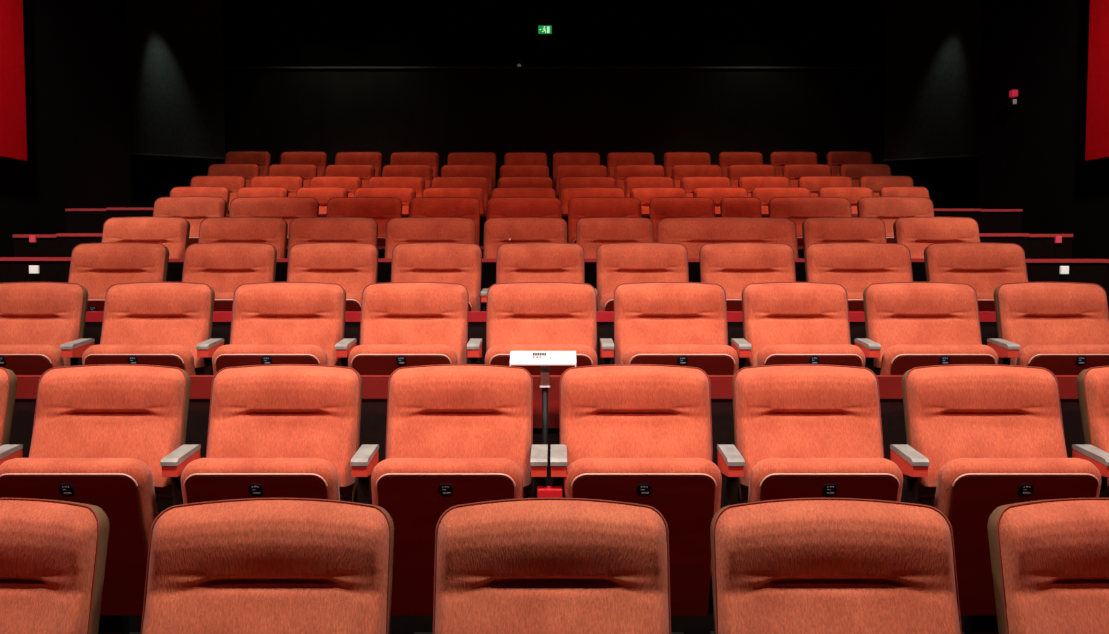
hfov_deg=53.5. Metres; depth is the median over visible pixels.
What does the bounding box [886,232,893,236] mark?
seat cushion
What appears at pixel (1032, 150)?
wall
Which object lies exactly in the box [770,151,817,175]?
seat
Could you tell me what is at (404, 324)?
seat
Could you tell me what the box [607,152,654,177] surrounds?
seat
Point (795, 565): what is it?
seat
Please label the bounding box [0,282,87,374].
seat
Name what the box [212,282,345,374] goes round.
seat
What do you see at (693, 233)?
seat
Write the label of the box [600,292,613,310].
seat cushion
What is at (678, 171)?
seat
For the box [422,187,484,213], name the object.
seat
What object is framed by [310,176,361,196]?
seat
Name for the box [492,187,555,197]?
seat
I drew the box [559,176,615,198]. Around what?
seat
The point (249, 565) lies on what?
seat
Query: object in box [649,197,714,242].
seat
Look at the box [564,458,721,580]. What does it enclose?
seat cushion
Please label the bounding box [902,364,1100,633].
seat
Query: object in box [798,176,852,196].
seat
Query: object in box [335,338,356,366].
armrest
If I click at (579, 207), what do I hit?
seat
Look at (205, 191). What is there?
seat
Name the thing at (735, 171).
seat
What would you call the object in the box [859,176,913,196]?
seat
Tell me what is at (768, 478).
seat cushion
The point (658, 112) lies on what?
wall panel
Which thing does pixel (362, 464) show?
armrest
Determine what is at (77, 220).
wall
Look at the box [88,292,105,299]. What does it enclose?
seat cushion
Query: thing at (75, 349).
armrest
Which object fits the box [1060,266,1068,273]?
step light
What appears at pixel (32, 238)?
step light
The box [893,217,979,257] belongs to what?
seat
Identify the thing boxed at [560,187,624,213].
seat
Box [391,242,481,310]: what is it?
seat
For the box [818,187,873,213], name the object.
seat
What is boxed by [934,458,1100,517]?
seat cushion
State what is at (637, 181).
seat
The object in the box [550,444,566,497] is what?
armrest
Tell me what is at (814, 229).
seat
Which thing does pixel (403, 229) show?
seat
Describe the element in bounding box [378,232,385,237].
seat cushion
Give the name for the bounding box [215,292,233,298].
seat cushion
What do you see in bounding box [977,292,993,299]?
seat cushion
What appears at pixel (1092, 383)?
seat
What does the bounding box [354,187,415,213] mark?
seat
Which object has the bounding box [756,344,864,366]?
seat cushion
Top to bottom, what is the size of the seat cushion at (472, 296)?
0.399 m
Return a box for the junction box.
[537,486,561,497]
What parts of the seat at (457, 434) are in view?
number plate, backrest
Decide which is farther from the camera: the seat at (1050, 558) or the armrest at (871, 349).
the armrest at (871, 349)
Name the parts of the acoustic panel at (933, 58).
rail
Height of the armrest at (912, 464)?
0.681 m
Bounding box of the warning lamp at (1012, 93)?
[1009,90,1017,104]
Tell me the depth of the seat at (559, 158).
11.42 m
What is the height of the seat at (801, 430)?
0.923 m
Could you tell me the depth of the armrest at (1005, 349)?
4.67 m
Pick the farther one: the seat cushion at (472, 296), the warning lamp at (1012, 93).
the warning lamp at (1012, 93)
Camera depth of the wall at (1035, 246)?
6.98 m
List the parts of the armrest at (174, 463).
arm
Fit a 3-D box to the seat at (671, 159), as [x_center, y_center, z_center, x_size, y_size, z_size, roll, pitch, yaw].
[1.381,-1.253,11.350,0.486,0.923,0.464,0,3,-2]
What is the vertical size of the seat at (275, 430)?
0.923 m
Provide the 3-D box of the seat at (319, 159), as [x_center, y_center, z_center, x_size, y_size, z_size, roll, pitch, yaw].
[-2.599,-1.249,11.290,0.481,0.923,0.464,0,3,3]
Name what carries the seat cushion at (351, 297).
on the seat at (353, 266)
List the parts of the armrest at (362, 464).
arm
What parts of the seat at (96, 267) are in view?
number plate, backrest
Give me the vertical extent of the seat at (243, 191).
0.923 m
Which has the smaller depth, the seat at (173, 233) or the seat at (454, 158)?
the seat at (173, 233)
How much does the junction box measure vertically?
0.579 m
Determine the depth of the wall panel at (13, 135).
7.21 m
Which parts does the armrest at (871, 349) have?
arm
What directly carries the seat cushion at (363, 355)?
on the seat at (404, 324)
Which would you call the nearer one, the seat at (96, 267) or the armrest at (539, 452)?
the armrest at (539, 452)
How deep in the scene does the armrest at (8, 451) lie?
3.49 m
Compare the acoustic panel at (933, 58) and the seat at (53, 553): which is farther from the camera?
the acoustic panel at (933, 58)
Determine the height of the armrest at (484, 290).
0.681 m
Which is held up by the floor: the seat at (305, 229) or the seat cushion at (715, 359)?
the seat at (305, 229)
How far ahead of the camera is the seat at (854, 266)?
5.81 m
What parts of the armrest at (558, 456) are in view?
arm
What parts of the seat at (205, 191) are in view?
backrest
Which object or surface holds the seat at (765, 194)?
on the floor
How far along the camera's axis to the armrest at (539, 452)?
3.38 m
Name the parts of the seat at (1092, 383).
backrest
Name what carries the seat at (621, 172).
on the floor
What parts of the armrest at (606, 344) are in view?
arm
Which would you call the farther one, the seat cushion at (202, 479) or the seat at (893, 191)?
the seat at (893, 191)
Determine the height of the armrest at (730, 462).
0.681 m
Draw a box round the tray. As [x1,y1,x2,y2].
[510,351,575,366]
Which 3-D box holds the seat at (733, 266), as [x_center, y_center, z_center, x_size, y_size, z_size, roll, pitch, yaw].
[1.027,0.069,5.782,0.502,0.923,0.464,0,3,-1]
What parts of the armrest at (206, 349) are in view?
arm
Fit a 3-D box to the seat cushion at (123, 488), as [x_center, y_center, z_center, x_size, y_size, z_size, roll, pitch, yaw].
[-1.472,0.629,3.419,0.474,0.399,0.193,0,3,0]
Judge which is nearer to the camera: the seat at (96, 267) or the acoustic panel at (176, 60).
the seat at (96, 267)
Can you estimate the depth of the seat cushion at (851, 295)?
5.54 m
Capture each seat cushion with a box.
[0,344,64,367]
[0,458,157,549]
[82,344,195,374]
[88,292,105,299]
[181,458,339,503]
[189,232,198,236]
[212,344,327,374]
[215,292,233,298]
[346,292,361,303]
[348,344,457,367]
[371,458,522,505]
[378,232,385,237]
[469,293,476,310]
[485,344,597,365]
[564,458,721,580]
[570,233,575,242]
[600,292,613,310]
[623,344,738,374]
[726,292,741,298]
[748,458,902,502]
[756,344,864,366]
[847,292,862,298]
[880,344,997,374]
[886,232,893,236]
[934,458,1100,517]
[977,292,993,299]
[1016,344,1108,365]
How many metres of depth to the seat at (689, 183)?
9.88 m
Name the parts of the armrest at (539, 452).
arm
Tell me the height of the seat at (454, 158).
0.923 m
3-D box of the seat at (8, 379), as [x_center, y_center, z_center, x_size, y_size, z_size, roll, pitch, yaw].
[-2.033,0.629,3.543,0.489,0.923,0.464,0,3,0]
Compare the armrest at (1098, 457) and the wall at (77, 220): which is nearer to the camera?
the armrest at (1098, 457)
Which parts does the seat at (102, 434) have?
number plate, backrest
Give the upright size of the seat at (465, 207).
0.923 m
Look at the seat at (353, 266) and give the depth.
5.82 m
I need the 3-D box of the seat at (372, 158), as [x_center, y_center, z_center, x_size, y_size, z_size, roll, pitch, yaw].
[-2.032,-1.251,11.322,0.486,0.923,0.464,0,3,2]
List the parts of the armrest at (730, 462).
arm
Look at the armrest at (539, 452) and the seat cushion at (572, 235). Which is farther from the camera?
the seat cushion at (572, 235)
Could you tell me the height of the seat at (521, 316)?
0.923 m
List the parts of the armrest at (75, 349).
arm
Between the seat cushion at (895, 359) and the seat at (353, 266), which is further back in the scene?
the seat at (353, 266)
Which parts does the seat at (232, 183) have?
backrest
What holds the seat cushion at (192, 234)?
on the seat at (194, 209)
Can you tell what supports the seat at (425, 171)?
on the floor
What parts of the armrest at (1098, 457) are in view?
arm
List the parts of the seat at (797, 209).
backrest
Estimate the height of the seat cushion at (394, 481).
0.399 m
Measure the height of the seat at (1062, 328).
0.923 m
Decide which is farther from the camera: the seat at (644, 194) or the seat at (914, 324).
the seat at (644, 194)
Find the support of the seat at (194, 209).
on the floor
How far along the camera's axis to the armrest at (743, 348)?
4.65 m
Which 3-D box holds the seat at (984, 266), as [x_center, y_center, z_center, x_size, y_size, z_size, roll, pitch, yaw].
[2.229,0.072,5.742,0.525,0.923,0.464,0,3,-2]
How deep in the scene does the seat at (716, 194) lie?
8.95 m
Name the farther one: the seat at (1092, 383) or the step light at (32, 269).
the step light at (32, 269)
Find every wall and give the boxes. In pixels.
[0,0,131,256]
[0,257,1108,310]
[9,375,1108,605]
[13,233,1072,258]
[65,208,1022,245]
[83,311,997,364]
[130,0,978,208]
[977,0,1108,259]
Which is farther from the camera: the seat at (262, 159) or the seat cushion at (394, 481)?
the seat at (262, 159)
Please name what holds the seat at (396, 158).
on the floor
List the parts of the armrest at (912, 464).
arm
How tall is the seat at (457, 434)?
0.923 m
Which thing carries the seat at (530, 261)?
on the floor
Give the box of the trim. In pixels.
[226,67,883,68]
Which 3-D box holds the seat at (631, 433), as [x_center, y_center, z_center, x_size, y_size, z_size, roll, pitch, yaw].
[0.264,0.629,3.543,0.495,0.923,0.464,0,3,0]
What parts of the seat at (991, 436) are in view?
backrest, number plate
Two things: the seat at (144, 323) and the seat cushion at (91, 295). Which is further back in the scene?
the seat cushion at (91, 295)
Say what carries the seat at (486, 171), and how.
on the floor
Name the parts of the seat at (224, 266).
backrest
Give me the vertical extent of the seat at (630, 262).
0.923 m
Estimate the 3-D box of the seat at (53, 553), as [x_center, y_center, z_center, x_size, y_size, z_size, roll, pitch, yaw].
[-1.158,0.850,2.164,0.470,0.923,0.464,0,3,0]
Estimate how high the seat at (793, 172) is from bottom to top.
0.923 m
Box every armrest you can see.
[0,444,22,464]
[60,338,94,365]
[160,444,200,505]
[196,338,223,374]
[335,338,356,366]
[350,444,378,504]
[467,338,481,363]
[481,288,488,310]
[530,444,547,497]
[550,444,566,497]
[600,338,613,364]
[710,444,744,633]
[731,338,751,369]
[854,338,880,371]
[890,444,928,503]
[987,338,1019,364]
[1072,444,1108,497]
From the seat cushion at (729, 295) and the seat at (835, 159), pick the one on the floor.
the seat at (835, 159)
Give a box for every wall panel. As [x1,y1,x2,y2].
[0,0,26,160]
[227,69,882,187]
[1085,0,1108,160]
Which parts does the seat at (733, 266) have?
backrest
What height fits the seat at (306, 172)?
0.923 m
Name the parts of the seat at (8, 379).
backrest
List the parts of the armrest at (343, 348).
arm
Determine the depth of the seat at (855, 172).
10.58 m
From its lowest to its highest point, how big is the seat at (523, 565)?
0.923 m
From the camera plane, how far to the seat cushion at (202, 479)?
3.32 m
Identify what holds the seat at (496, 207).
on the floor
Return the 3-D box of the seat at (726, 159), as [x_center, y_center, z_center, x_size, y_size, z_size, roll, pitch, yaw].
[1.934,-1.252,11.327,0.455,0.923,0.464,0,3,-2]
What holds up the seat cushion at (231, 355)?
on the seat at (272, 322)
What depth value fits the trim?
12.11 m
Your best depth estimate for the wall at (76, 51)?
8.21 m
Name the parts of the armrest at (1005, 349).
arm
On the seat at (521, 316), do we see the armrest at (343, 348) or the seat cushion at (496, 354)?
the seat cushion at (496, 354)
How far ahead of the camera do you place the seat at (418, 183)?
9.88 m
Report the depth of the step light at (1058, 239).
6.96 m
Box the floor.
[129,606,964,633]
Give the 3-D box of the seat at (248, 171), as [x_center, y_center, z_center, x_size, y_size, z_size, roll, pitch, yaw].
[-3.097,-1.014,10.517,0.497,0.923,0.464,0,3,3]
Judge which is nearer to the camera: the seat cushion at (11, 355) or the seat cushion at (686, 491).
the seat cushion at (686, 491)
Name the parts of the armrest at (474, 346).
arm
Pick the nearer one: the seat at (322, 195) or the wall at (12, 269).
the wall at (12, 269)
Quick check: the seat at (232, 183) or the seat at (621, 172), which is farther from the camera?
the seat at (621, 172)
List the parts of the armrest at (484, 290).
arm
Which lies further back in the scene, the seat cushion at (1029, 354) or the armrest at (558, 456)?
the seat cushion at (1029, 354)
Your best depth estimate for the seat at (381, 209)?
7.65 m
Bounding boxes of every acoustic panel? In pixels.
[127,0,224,159]
[883,0,981,160]
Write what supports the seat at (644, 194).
on the floor
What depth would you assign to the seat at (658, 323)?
4.83 m
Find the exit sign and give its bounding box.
[537,25,552,35]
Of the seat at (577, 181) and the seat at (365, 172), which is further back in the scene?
the seat at (365, 172)
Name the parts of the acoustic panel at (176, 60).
rail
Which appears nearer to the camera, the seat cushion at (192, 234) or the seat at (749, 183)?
the seat cushion at (192, 234)
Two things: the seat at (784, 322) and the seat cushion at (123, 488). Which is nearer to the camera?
the seat cushion at (123, 488)
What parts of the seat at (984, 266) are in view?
backrest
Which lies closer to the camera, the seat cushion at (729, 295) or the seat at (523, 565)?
the seat at (523, 565)
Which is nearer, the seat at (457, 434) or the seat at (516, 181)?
the seat at (457, 434)
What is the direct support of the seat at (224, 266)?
on the floor
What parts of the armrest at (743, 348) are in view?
arm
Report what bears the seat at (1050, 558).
on the floor
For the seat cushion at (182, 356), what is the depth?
4.58 m
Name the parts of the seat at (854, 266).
backrest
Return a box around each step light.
[29,235,35,242]
[29,266,38,273]
[1055,236,1061,242]
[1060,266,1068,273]
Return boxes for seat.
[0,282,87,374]
[0,364,190,633]
[0,367,16,445]
[0,498,109,633]
[68,242,168,310]
[82,282,214,374]
[102,217,189,257]
[141,498,393,633]
[153,196,226,245]
[170,186,229,213]
[181,364,361,503]
[182,242,276,310]
[190,176,245,213]
[198,217,287,257]
[207,164,259,186]
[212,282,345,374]
[224,151,270,175]
[229,197,318,245]
[237,187,287,197]
[250,176,303,196]
[268,164,317,186]
[280,151,326,175]
[287,217,377,257]
[287,242,378,310]
[296,187,347,213]
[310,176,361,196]
[325,164,374,186]
[326,197,401,245]
[335,152,382,176]
[348,282,468,374]
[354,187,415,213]
[368,176,424,197]
[371,364,532,633]
[382,164,432,187]
[385,217,475,257]
[390,152,438,177]
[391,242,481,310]
[408,197,479,245]
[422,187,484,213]
[431,176,488,213]
[432,498,670,633]
[441,165,492,199]
[447,152,495,189]
[483,217,566,257]
[485,282,597,374]
[486,197,561,219]
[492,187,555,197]
[496,242,584,282]
[498,176,552,187]
[500,165,548,176]
[504,152,546,164]
[553,152,599,191]
[556,165,606,198]
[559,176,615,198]
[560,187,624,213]
[560,364,721,633]
[568,197,641,242]
[576,217,653,257]
[596,242,688,310]
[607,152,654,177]
[614,165,664,190]
[614,282,738,374]
[624,176,673,196]
[630,187,685,213]
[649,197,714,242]
[657,217,797,257]
[664,152,710,177]
[672,164,721,186]
[680,176,730,196]
[693,187,747,213]
[699,242,795,310]
[710,498,961,633]
[718,152,762,176]
[720,197,761,216]
[727,164,775,186]
[732,364,902,502]
[738,176,789,196]
[742,282,864,366]
[751,187,810,213]
[768,197,851,245]
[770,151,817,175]
[782,164,831,186]
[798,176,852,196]
[802,217,886,250]
[804,242,912,310]
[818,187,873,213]
[826,151,872,175]
[839,164,890,186]
[857,197,933,242]
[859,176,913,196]
[863,282,997,374]
[879,186,929,198]
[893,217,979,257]
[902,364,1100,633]
[924,242,1027,310]
[987,498,1108,633]
[994,282,1108,374]
[1077,366,1108,497]
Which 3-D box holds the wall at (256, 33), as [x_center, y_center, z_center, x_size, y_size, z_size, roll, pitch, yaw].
[0.000,-1.231,12.308,9.800,4.540,0.120,0,3,0]
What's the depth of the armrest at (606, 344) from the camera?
4.66 m
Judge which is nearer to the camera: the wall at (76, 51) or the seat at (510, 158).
the wall at (76, 51)
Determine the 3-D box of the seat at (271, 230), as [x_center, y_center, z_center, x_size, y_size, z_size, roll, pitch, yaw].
[-1.877,-0.138,6.546,0.525,0.923,0.464,0,3,2]
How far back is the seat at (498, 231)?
6.63 m
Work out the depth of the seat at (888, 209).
7.61 m
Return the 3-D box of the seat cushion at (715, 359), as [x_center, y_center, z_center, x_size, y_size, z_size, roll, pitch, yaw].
[0.531,0.313,4.682,0.486,0.399,0.193,0,3,0]
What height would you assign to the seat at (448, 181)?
0.923 m
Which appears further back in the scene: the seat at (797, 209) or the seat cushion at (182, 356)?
the seat at (797, 209)
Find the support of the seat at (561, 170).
on the floor
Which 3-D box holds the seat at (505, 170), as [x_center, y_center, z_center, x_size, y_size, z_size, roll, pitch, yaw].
[-0.294,-1.022,10.635,0.481,0.923,0.464,0,3,0]
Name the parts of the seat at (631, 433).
backrest, number plate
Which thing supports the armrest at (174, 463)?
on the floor
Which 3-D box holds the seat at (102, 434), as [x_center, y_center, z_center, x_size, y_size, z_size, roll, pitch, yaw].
[-1.459,0.629,3.543,0.500,0.923,0.464,0,3,0]
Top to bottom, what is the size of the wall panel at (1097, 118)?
2.106 m
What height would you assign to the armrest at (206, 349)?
0.681 m
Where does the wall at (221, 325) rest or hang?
on the floor
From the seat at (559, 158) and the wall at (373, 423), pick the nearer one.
the wall at (373, 423)
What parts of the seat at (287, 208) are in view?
backrest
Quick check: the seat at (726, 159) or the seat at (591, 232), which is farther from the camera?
the seat at (726, 159)
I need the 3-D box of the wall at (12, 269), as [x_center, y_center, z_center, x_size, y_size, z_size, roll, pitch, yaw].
[0.000,0.082,6.248,7.040,0.841,0.063,0,3,0]
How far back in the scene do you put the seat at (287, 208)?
7.63 m
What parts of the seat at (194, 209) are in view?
backrest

